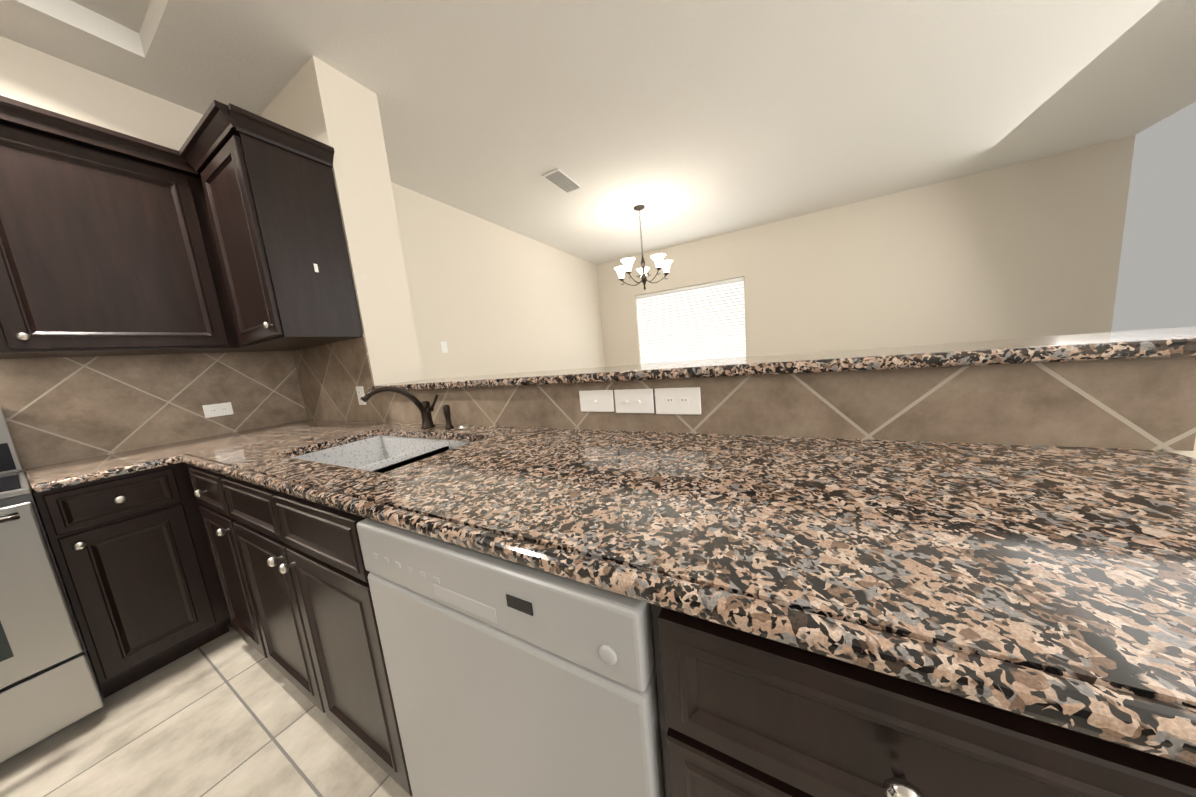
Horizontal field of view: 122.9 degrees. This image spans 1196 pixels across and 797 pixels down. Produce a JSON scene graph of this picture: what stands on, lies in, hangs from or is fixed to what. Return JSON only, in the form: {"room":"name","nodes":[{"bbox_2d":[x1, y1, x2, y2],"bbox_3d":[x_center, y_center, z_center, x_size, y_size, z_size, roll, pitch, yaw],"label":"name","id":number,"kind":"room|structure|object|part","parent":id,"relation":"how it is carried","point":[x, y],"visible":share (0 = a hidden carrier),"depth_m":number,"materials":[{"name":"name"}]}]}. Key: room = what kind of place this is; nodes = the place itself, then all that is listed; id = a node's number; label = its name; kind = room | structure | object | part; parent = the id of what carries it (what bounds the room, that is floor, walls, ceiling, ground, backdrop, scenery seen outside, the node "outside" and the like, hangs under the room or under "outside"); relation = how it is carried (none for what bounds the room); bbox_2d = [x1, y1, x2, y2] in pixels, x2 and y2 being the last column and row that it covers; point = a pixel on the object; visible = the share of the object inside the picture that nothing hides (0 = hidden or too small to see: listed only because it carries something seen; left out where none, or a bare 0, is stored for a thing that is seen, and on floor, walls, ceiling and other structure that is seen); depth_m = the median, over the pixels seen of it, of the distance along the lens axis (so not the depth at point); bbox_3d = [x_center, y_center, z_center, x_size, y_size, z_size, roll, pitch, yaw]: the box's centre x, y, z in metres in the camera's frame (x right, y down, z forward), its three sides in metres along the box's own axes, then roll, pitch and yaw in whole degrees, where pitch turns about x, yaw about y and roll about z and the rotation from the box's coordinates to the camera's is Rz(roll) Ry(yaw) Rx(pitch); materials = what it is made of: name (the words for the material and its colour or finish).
{"room":"kitchen","nodes":[
{"label":"kitchen","id":0,"kind":"room"},
{"bbox_2d":[0,36,202,650],"bbox_3d":[-2.925,-0.064,0.922,0.150,2.786,3.770,-1,9,29],"label":"wall","id":1,"kind":"structure","parent":0,"point":[33,77],"depth_m":1.59,"materials":[{"name":"beige paint"}]},
{"bbox_2d":[0,95,235,358],"bbox_3d":[-2.317,-0.692,1.525,0.351,0.948,0.668,-1,9,29],"label":"upper cabinet","id":2,"kind":"object","parent":1,"relation":"attached to","point":[104,251],"depth_m":1.42,"materials":[{"name":"brown wood"}]},
{"bbox_2d":[0,351,303,468],"bbox_3d":[-2.631,0.086,1.288,0.009,0.505,2.280,-1,9,29],"label":"backsplash","id":3,"kind":"structure","parent":1,"relation":"attached to","point":[55,410],"depth_m":1.69,"materials":[{"name":"brown tile"}]},
{"bbox_2d":[202,402,233,417],"bbox_3d":[-2.265,0.068,1.942,0.008,0.075,0.115,-1,9,29],"label":"electrical outlet","id":4,"kind":"object","parent":1,"relation":"attached to","point":[216,410],"visible":1,"depth_m":1.94,"materials":[{"name":"white plastic"}]},
{"bbox_2d":[188,103,362,350],"bbox_3d":[-1.655,-0.779,1.715,0.498,0.948,0.361,-1,9,29],"label":"upper cabinet","id":5,"kind":"object","parent":1,"relation":"attached to","point":[221,230],"depth_m":1.57,"materials":[{"name":"brown wood"}]},
{"bbox_2d":[0,618,412,796],"bbox_3d":[0.816,0.954,1.639,6.300,0.100,8.400,-1,9,29],"label":"floor","id":6,"kind":"structure","parent":0,"point":[232,712],"depth_m":1.11,"materials":[{"name":"tile"}]},
{"bbox_2d":[0,407,104,763],"bbox_3d":[-2.354,0.681,0.968,0.746,1.200,0.762,-1,9,29],"label":"range","id":7,"kind":"object","parent":6,"relation":"on","point":[49,687],"visible":1,"depth_m":1.11,"materials":[{"name":"grey paint"}]},
{"bbox_2d":[30,462,228,697],"bbox_3d":[-2.139,0.746,1.505,0.640,0.884,0.346,-1,9,29],"label":"base cabinet","id":8,"kind":"object","parent":6,"relation":"on","point":[134,559],"visible":1,"depth_m":1.31,"materials":[{"name":"brown wood"}]},
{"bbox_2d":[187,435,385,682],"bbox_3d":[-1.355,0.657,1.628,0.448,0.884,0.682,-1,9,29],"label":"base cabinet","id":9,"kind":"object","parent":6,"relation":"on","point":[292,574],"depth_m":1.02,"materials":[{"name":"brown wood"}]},
{"bbox_2d":[25,419,1195,766],"bbox_3d":[-0.730,0.316,1.040,3.560,0.261,1.006,-1,9,29],"label":"countertop","id":10,"kind":"structure","parent":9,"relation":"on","point":[1055,585],"depth_m":0.46,"materials":[{"name":"stone"}]},
{"bbox_2d":[360,386,438,428],"bbox_3d":[-0.838,0.048,1.416,0.126,0.218,0.279,-1,9,29],"label":"faucet","id":11,"kind":"object","parent":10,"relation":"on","point":[425,408],"visible":1,"depth_m":1.49,"materials":[{"name":"brown metal"}]},
{"bbox_2d":[443,404,453,428],"bbox_3d":[-0.677,0.081,1.466,0.038,0.109,0.038,-1,9,29],"label":"sprayer","id":12,"kind":"object","parent":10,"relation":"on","point":[447,413],"visible":1,"depth_m":1.46,"materials":[{"name":"brown metal"}]},
{"bbox_3d":[-0.593,0.124,1.440,0.048,0.017,0.048,-1,9,29],"label":"soap cap","id":13,"kind":"part","parent":10,"relation":"part of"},
{"bbox_2d":[357,518,665,796],"bbox_3d":[-0.047,0.636,0.897,0.661,0.864,0.670,-1,9,29],"label":"dishwasher","id":14,"kind":"object","parent":6,"relation":"on","point":[506,678],"visible":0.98,"depth_m":0.54,"materials":[{"name":"grey plastic"}]},
{"bbox_2d":[652,604,1195,796],"bbox_3d":[0.463,0.627,0.636,0.470,0.884,0.682,-1,9,29],"label":"base cabinet","id":15,"kind":"object","parent":6,"relation":"on","point":[743,713],"depth_m":0.32,"materials":[{"name":"brown wood"}]},
{"bbox_2d":[260,56,423,421],"bbox_3d":[-1.634,-0.357,2.168,0.930,2.786,0.300,-1,9,29],"label":"wall pillar","id":16,"kind":"structure","parent":0,"point":[317,99],"depth_m":1.83,"materials":[{"name":"beige paint"}]},
{"bbox_2d":[391,182,604,379],"bbox_3d":[-0.928,-0.734,4.412,0.150,2.786,4.380,-1,9,29],"label":"wall","id":17,"kind":"structure","parent":0,"point":[488,298],"depth_m":3.71,"materials":[{"name":"beige paint"}]},
{"bbox_2d":[440,342,447,352],"bbox_3d":[-1.501,-0.502,3.181,0.016,0.110,0.070,-1,9,29],"label":"light switch","id":18,"kind":"object","parent":17,"relation":"attached to","point":[444,348],"visible":1,"depth_m":3.18,"materials":[{"name":"white plastic"}]},
{"bbox_2d":[0,0,1195,264],"bbox_3d":[0.547,-1.967,1.233,6.300,0.250,8.400,-1,9,29],"label":"ceiling","id":19,"kind":"structure","parent":0,"point":[688,120],"depth_m":2.06,"materials":[{"name":"white paint"}]},
{"bbox_2d":[542,168,581,192],"bbox_3d":[-0.322,-1.999,3.002,0.180,0.013,0.400,-1,9,29],"label":"ceiling vent","id":20,"kind":"object","parent":19,"relation":"in","point":[562,180],"visible":1,"depth_m":2.98,"materials":[{"name":"white metal"}]},
{"bbox_2d":[614,205,672,289],"bbox_3d":[0.488,-1.724,3.776,0.676,0.916,0.694,-1,9,29],"label":"chandelier","id":21,"kind":"object","parent":19,"relation":"hanging from","point":[643,269],"visible":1,"depth_m":3.77,"materials":[{"name":"white glass"}]},
{"bbox_2d":[398,422,1195,458],"bbox_3d":[1.076,0.437,0.847,5.070,1.090,0.300,-1,9,29],"label":"wall","id":22,"kind":"structure","parent":0,"point":[1191,454],"depth_m":0.60,"materials":[{"name":"beige paint"}]},
{"bbox_2d":[356,386,365,404],"bbox_3d":[-1.394,-0.016,1.913,0.075,0.110,0.008,-1,9,29],"label":"outlet","id":23,"kind":"object","parent":22,"relation":"attached to","point":[360,391],"visible":0.9,"depth_m":1.91,"materials":[{"name":"white plastic"}]},
{"bbox_2d":[579,390,613,411],"bbox_3d":[-0.008,0.010,1.162,0.137,0.078,0.016,-1,9,29],"label":"outlet","id":24,"kind":"object","parent":22,"relation":"attached to","point":[597,401],"visible":1,"depth_m":1.16,"materials":[{"name":"white plastic"}]},
{"bbox_2d":[614,389,653,412],"bbox_3d":[0.118,0.010,1.093,0.139,0.082,0.016,-1,9,29],"label":"outlet","id":25,"kind":"object","parent":22,"relation":"attached to","point":[634,401],"visible":1,"depth_m":1.09,"materials":[{"name":"white plastic"}]},
{"bbox_2d":[654,387,700,414],"bbox_3d":[0.249,0.009,1.026,0.144,0.085,0.008,-1,9,29],"label":"outlet","id":26,"kind":"object","parent":22,"relation":"attached to","point":[683,401],"visible":1,"depth_m":1.02,"materials":[{"name":"white plastic"}]},
{"bbox_2d":[292,333,1195,450],"bbox_3d":[-0.514,-0.128,1.425,3.600,0.505,0.009,-1,9,29],"label":"backsplash","id":27,"kind":"structure","parent":22,"relation":"attached to","point":[1141,403],"depth_m":0.80,"materials":[{"name":"brown tile"}]},
{"bbox_2d":[367,326,1195,391],"bbox_3d":[1.029,-0.119,0.776,5.068,0.033,0.405,-1,9,29],"label":"countertop","id":28,"kind":"structure","parent":22,"relation":"on","point":[1162,342],"depth_m":0.80,"materials":[{"name":"stone"}]},
{"bbox_2d":[596,135,1135,366],"bbox_3d":[2.661,-1.123,4.830,6.060,2.786,0.150,-1,9,29],"label":"wall","id":29,"kind":"structure","parent":0,"point":[1030,249],"depth_m":3.93,"materials":[{"name":"beige paint"}]},
{"bbox_2d":[636,277,746,363],"bbox_3d":[1.509,-1.120,5.433,1.760,1.435,0.111,-1,9,29],"label":"window blind","id":30,"kind":"object","parent":29,"relation":"attached to","point":[706,321],"visible":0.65,"depth_m":5.37,"materials":[{"name":"white plastic"}]}
]}

